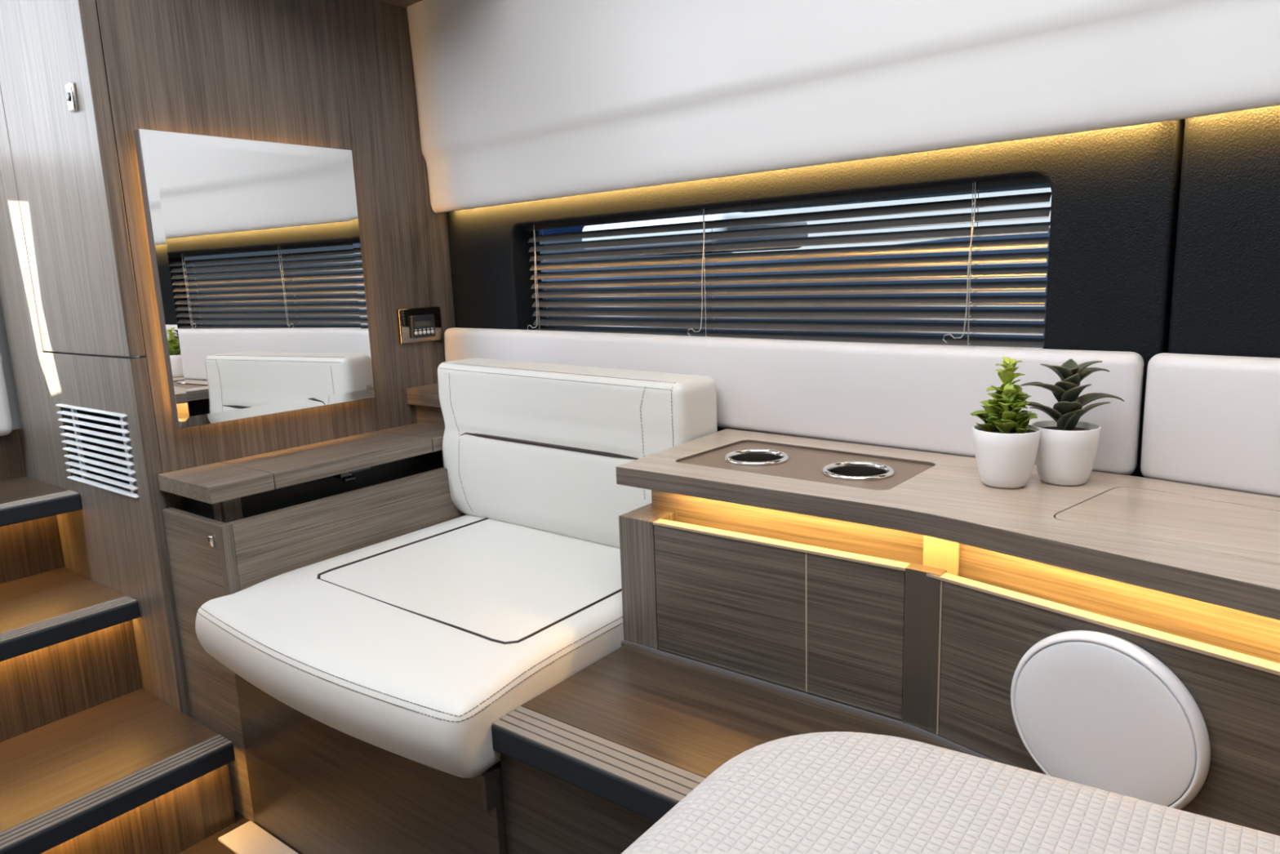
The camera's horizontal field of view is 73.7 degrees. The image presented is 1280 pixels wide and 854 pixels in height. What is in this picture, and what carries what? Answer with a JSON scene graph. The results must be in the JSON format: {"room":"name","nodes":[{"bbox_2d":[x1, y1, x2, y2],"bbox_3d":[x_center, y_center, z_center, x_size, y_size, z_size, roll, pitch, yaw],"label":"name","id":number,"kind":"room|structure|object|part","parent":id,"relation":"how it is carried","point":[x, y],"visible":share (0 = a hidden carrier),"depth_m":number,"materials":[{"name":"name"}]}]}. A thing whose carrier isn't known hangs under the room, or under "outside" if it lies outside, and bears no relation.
{"room":"yacht cabin","nodes":[
{"label":"yacht cabin","id":0,"kind":"room"},
{"bbox_2d":[0,84,191,717],"bbox_3d":[-1.299,-0.285,1.834,0.922,2.000,0.028,6,13,37],"label":"wall","id":1,"kind":"structure","parent":0,"point":[117,541],"depth_m":1.77,"materials":[{"name":"brown wood"}]},
{"bbox_2d":[0,351,13,435],"bbox_3d":[-1.823,-0.198,1.478,0.093,0.626,1.155,6,13,37],"label":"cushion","id":2,"kind":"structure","parent":1,"relation":"in","point":[6,419],"depth_m":1.94,"materials":[{"name":"white leather"}]},
{"bbox_2d":[0,0,145,356],"bbox_3d":[-1.121,-0.677,1.605,0.424,1.080,0.039,6,13,37],"label":"door","id":3,"kind":"structure","parent":1,"relation":"in","point":[54,88],"depth_m":1.60,"materials":[{"name":"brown wood"}]},
{"bbox_2d":[55,403,139,498],"bbox_3d":[-1.076,0.038,1.763,0.337,0.172,0.094,6,13,37],"label":"air vent","id":4,"kind":"object","parent":1,"relation":"in","point":[104,451],"visible":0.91,"depth_m":1.76,"materials":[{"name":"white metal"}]},
{"bbox_2d":[177,809,249,853],"bbox_3d":[-0.320,0.967,0.454,4.100,0.040,3.200,6,13,37],"label":"floor","id":5,"kind":"structure","parent":0,"point":[211,845],"depth_m":1.56,"materials":[{"name":"brown wood"}]},
{"bbox_2d":[0,428,235,853],"bbox_3d":[-1.429,0.467,1.387,0.885,0.690,1.072,6,13,37],"label":"staircase","id":6,"kind":"structure","parent":5,"relation":"on","point":[92,762],"depth_m":1.61,"materials":[{"name":"brown wood"}]},
{"bbox_2d":[217,820,298,853],"bbox_3d":[-0.475,0.781,1.379,0.710,0.006,0.063,6,13,37],"label":"trim","id":7,"kind":"structure","parent":5,"relation":"on","point":[249,837],"depth_m":1.55,"materials":[{"name":"beige"}]},
{"bbox_2d":[157,422,466,822],"bbox_3d":[-0.611,0.366,1.873,0.228,0.655,0.687,6,13,37],"label":"base cabinet","id":8,"kind":"object","parent":5,"relation":"on","point":[247,522],"visible":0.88,"depth_m":1.65,"materials":[{"name":"brown wood"}]},
{"bbox_3d":[-0.817,0.453,1.630,0.208,0.586,0.018,6,13,37],"label":"panel","id":9,"kind":"part","parent":8,"relation":"part of","materials":[{"name":"brown wood"}]},
{"bbox_3d":[-0.768,0.183,1.597,0.035,0.124,0.036,6,13,37],"label":"corner post","id":10,"kind":"part","parent":8,"relation":"part of","materials":[{"name":"brown wood"}]},
{"bbox_3d":[-0.651,0.063,1.801,0.203,0.031,0.370,6,13,37],"label":"lid","id":11,"kind":"part","parent":8,"relation":"part of","materials":[{"name":"brown wood"}]},
{"bbox_3d":[-0.544,0.234,1.771,0.020,0.226,0.600,6,13,37],"label":"panel","id":12,"kind":"part","parent":8,"relation":"part of","materials":[{"name":"brown wood"}]},
{"bbox_2d":[406,382,444,426],"bbox_3d":[-0.432,-0.048,2.030,0.258,0.089,0.097,6,13,37],"label":"corner shelf","id":13,"kind":"object","parent":8,"relation":"on","point":[425,398],"visible":0.42,"depth_m":2.05,"materials":[{"name":"brown wood"}]},
{"bbox_2d":[235,673,507,853],"bbox_3d":[-0.266,0.552,1.626,0.688,0.352,0.674,6,13,37],"label":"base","id":14,"kind":"object","parent":5,"relation":"on","point":[316,787],"visible":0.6,"depth_m":1.37,"materials":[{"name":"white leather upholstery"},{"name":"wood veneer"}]},
{"bbox_2d":[195,514,625,777],"bbox_3d":[-0.310,0.324,1.532,0.694,0.134,0.698,6,13,37],"label":"seat cushion","id":15,"kind":"object","parent":14,"relation":"on","point":[411,646],"visible":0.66,"depth_m":1.32,"materials":[{"name":"white leather"}]},
{"bbox_2d":[437,357,717,547],"bbox_3d":[-0.152,0.047,1.734,0.681,0.346,0.135,6,13,39],"label":"backrest cushion","id":16,"kind":"object","parent":15,"relation":"on","point":[539,446],"visible":0.85,"depth_m":1.66,"materials":[{"name":"white leather"}]},
{"bbox_2d":[491,644,968,853],"bbox_3d":[0.292,0.607,1.005,0.950,0.425,0.342,6,13,37],"label":"step","id":17,"kind":"structure","parent":5,"relation":"on","point":[592,762],"depth_m":1.10,"materials":[{"name":"brown wood"}]},
{"bbox_3d":[0.202,0.644,0.891,0.950,0.400,0.016,6,13,37],"label":"panel","id":18,"kind":"part","parent":17,"relation":"part of","materials":[{"name":"brown wood"}]},
{"bbox_2d":[621,731,1279,853],"bbox_3d":[0.241,0.637,0.368,0.798,0.598,0.856,6,13,37],"label":"bed","id":19,"kind":"object","parent":5,"relation":"on","point":[826,792],"visible":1,"depth_m":0.64,"materials":[{"name":"white woven fabric"}]},
{"bbox_2d":[95,0,455,511],"bbox_3d":[-0.694,-0.293,1.894,0.030,1.950,0.798,6,13,37],"label":"wall","id":20,"kind":"structure","parent":0,"point":[326,73],"depth_m":1.80,"materials":[{"name":"brown wood"}]},
{"bbox_2d":[133,128,374,429],"bbox_3d":[-0.763,-0.300,1.745,0.038,0.544,0.437,6,13,37],"label":"mirror","id":21,"kind":"object","parent":20,"relation":"attached to","point":[255,246],"visible":1,"depth_m":1.70,"materials":[{"name":"grey mirror"}]},
{"bbox_2d":[377,0,422,8],"bbox_3d":[-0.505,-1.086,1.680,0.399,0.330,0.640,6,13,37],"label":"ceiling","id":22,"kind":"structure","parent":20,"relation":"attached to","point":[403,3],"depth_m":1.94,"materials":[{"name":"brown wood"}]},
{"bbox_2d":[396,306,442,344],"bbox_3d":[-0.531,-0.248,2.072,0.023,0.084,0.125,6,13,37],"label":"control panel","id":23,"kind":"object","parent":20,"relation":"attached to","point":[422,324],"visible":1,"depth_m":2.06,"materials":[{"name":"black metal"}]},
{"bbox_2d":[533,242,1144,477],"bbox_3d":[0.538,-0.404,1.267,0.129,1.700,2.784,-12,14,-43],"label":"wall","id":24,"kind":"structure","parent":0,"point":[718,428],"depth_m":1.73,"materials":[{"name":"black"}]},
{"bbox_2d":[533,183,1051,348],"bbox_3d":[0.191,-0.297,1.657,1.185,0.267,0.006,7,14,42],"label":"window","id":25,"kind":"structure","parent":24,"relation":"in","point":[1041,188],"depth_m":1.52,"materials":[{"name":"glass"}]},
{"bbox_2d":[524,176,1051,348],"bbox_3d":[0.168,-0.289,1.621,1.145,0.264,0.040,7,14,42],"label":"blind","id":26,"kind":"object","parent":25,"relation":"attached to","point":[1020,286],"visible":0.91,"depth_m":1.50,"materials":[{"name":"grey metal"}]},
{"bbox_3d":[-0.242,-0.340,1.978,0.050,0.254,0.027,-4,10,-11],"label":"cord","id":27,"kind":"part","parent":26,"relation":"part of","materials":[{"name":"white fabric"}]},
{"bbox_3d":[0.117,-0.294,1.653,0.054,0.254,0.029,-3,10,-5],"label":"cord","id":28,"kind":"part","parent":26,"relation":"part of","materials":[{"name":"white fabric"}]},
{"bbox_3d":[0.166,-0.411,1.602,1.145,0.017,0.028,7,14,42],"label":"head rail","id":29,"kind":"part","parent":26,"relation":"part of","materials":[{"name":"black"}]},
{"bbox_3d":[0.499,-0.246,1.312,0.052,0.254,0.029,-3,10,-7],"label":"cord","id":30,"kind":"part","parent":26,"relation":"part of","materials":[{"name":"white fabric"}]},
{"bbox_2d":[446,118,1185,475],"bbox_3d":[0.126,-0.276,1.656,1.570,0.540,0.070,7,14,42],"label":"panel","id":31,"kind":"object","parent":24,"relation":"attached to","point":[1114,207],"visible":0.42,"depth_m":1.20,"materials":[{"name":"black"}]},
{"bbox_2d":[444,327,1143,475],"bbox_3d":[0.093,-0.090,1.644,1.540,0.176,0.050,7,14,42],"label":"bolster cushion","id":32,"kind":"object","parent":31,"relation":"attached to","point":[922,397],"visible":0.65,"depth_m":1.39,"materials":[{"name":"white leather"}]},
{"bbox_2d":[1168,105,1279,358],"bbox_3d":[1.077,-0.134,0.683,0.068,0.540,1.179,-10,13,-38],"label":"panel","id":33,"kind":"object","parent":24,"relation":"attached to","point":[1225,300],"visible":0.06,"depth_m":1.05,"materials":[{"name":"black"}]},
{"bbox_2d":[1140,352,1279,497],"bbox_3d":[1.025,0.052,0.695,0.051,0.168,1.137,-10,13,-38],"label":"bolster cushion","id":34,"kind":"object","parent":33,"relation":"attached to","point":[1210,420],"visible":0.95,"depth_m":1.05,"materials":[{"name":"white leather"}]},
{"bbox_2d":[618,489,1279,835],"bbox_3d":[0.562,0.329,0.765,0.316,0.326,1.816,-9,12,-34],"label":"base cabinet","id":35,"kind":"object","parent":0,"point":[931,634],"visible":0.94,"depth_m":1.06,"materials":[{"name":"brown wood"}]},
{"bbox_3d":[0.129,0.252,1.226,0.248,0.199,0.018,6,13,37],"label":"panel","id":36,"kind":"part","parent":35,"relation":"part of","materials":[{"name":"brown wood"}]},
{"bbox_3d":[0.196,0.139,1.230,0.434,0.092,0.018,6,13,37],"label":"recess panel","id":37,"kind":"part","parent":35,"relation":"part of","materials":[{"name":"brown wood"}]},
{"bbox_3d":[0.281,0.267,1.110,0.132,0.199,0.018,6,13,37],"label":"panel","id":38,"kind":"part","parent":35,"relation":"part of","materials":[{"name":"brown wood"}]},
{"bbox_3d":[0.350,0.275,1.052,0.047,0.209,0.022,7,14,42],"label":"corner post","id":39,"kind":"part","parent":35,"relation":"part of","materials":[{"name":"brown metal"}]},
{"bbox_3d":[0.384,0.159,1.082,0.048,0.091,0.020,8,14,43],"label":"recess post","id":40,"kind":"part","parent":35,"relation":"part of","materials":[{"name":"beige"}]},
{"bbox_2d":[615,428,1279,620],"bbox_3d":[0.670,0.134,0.826,0.399,0.028,1.807,-11,14,-41],"label":"countertop","id":41,"kind":"structure","parent":35,"relation":"on","point":[1216,546],"depth_m":1.01,"materials":[{"name":"brown wood"}]},
{"bbox_2d":[723,448,789,466],"bbox_3d":[0.183,0.079,1.339,0.102,0.071,0.102,6,13,37],"label":"cup holder","id":42,"kind":"object","parent":41,"relation":"in","point":[748,457],"visible":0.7,"depth_m":1.36,"materials":[{"name":"silver metal"}]},
{"bbox_3d":[0.247,0.067,1.288,0.347,0.021,0.202,6,13,39],"label":"insert plate","id":43,"kind":"part","parent":41,"relation":"part of","materials":[{"name":"brown"}]},
{"bbox_2d":[822,461,894,480],"bbox_3d":[0.313,0.095,1.228,0.102,0.071,0.102,6,13,37],"label":"cup holder","id":44,"kind":"object","parent":41,"relation":"in","point":[846,470],"visible":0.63,"depth_m":1.25,"materials":[{"name":"silver metal"}]},
{"bbox_2d":[969,356,1040,488],"bbox_3d":[0.470,-0.007,1.097,0.084,0.165,0.082,6,13,37],"label":"potted plant","id":45,"kind":"object","parent":41,"relation":"on","point":[1006,446],"visible":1,"depth_m":1.08,"materials":[{"name":"green plant"}]},
{"bbox_3d":[0.469,-0.034,1.088,0.029,0.090,0.038,-8,12,-28],"label":"stem","id":46,"kind":"part","parent":45,"relation":"part of","materials":[{"name":"green plant"}]},
{"bbox_3d":[0.473,0.038,1.105,0.081,0.074,0.081,6,13,37],"label":"pot","id":47,"kind":"part","parent":45,"relation":"part of","materials":[{"name":"white ceramic"}]},
{"bbox_2d":[1020,359,1124,485],"bbox_3d":[0.551,-0.006,1.099,0.114,0.157,0.093,6,13,37],"label":"potted plant","id":48,"kind":"object","parent":41,"relation":"on","point":[1067,449],"visible":0.99,"depth_m":1.08,"materials":[{"name":"green plant"}]},
{"bbox_3d":[0.551,0.034,1.107,0.080,0.074,0.080,6,13,37],"label":"pot","id":49,"kind":"part","parent":48,"relation":"part of","materials":[{"name":"white ceramic"}]},
{"bbox_3d":[0.548,-0.029,1.096,0.017,0.080,0.017,6,13,37],"label":"stem","id":50,"kind":"part","parent":48,"relation":"part of","materials":[{"name":"green plant"}]},
{"bbox_3d":[0.763,0.143,0.751,0.200,0.026,0.722,-10,13,-38],"label":"hatch lid","id":51,"kind":"part","parent":41,"relation":"part of","materials":[{"name":"brown wood"}]},
{"bbox_3d":[0.759,0.351,0.557,0.018,0.201,1.247,-10,13,-38],"label":"panel","id":52,"kind":"part","parent":35,"relation":"part of","materials":[{"name":"brown wood"}]},
{"bbox_2d":[1010,630,1210,809],"bbox_3d":[0.473,0.304,0.875,0.020,0.192,0.192,-10,13,-38],"label":"backrest","id":53,"kind":"object","parent":35,"relation":"attached to","point":[1093,708],"visible":0.85,"depth_m":0.86,"materials":[{"name":"white leather"}]},
{"bbox_3d":[0.795,0.233,0.591,0.018,0.092,1.249,-10,13,-38],"label":"recess panel","id":54,"kind":"part","parent":35,"relation":"part of","materials":[{"name":"brown wood"}]},
{"bbox_3d":[-0.722,-0.984,0.162,3.900,0.030,3.500,6,13,37],"label":"ceiling","id":55,"kind":"structure","parent":0,"visible":0},
{"bbox_2d":[406,0,1279,213],"bbox_3d":[0.446,-0.770,1.056,0.186,0.787,2.744,-12,14,-43],"label":"panel","id":56,"kind":"object","parent":55,"relation":"attached to","point":[517,100],"visible":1,"depth_m":1.38,"materials":[{"name":"white plastic"}]}
]}

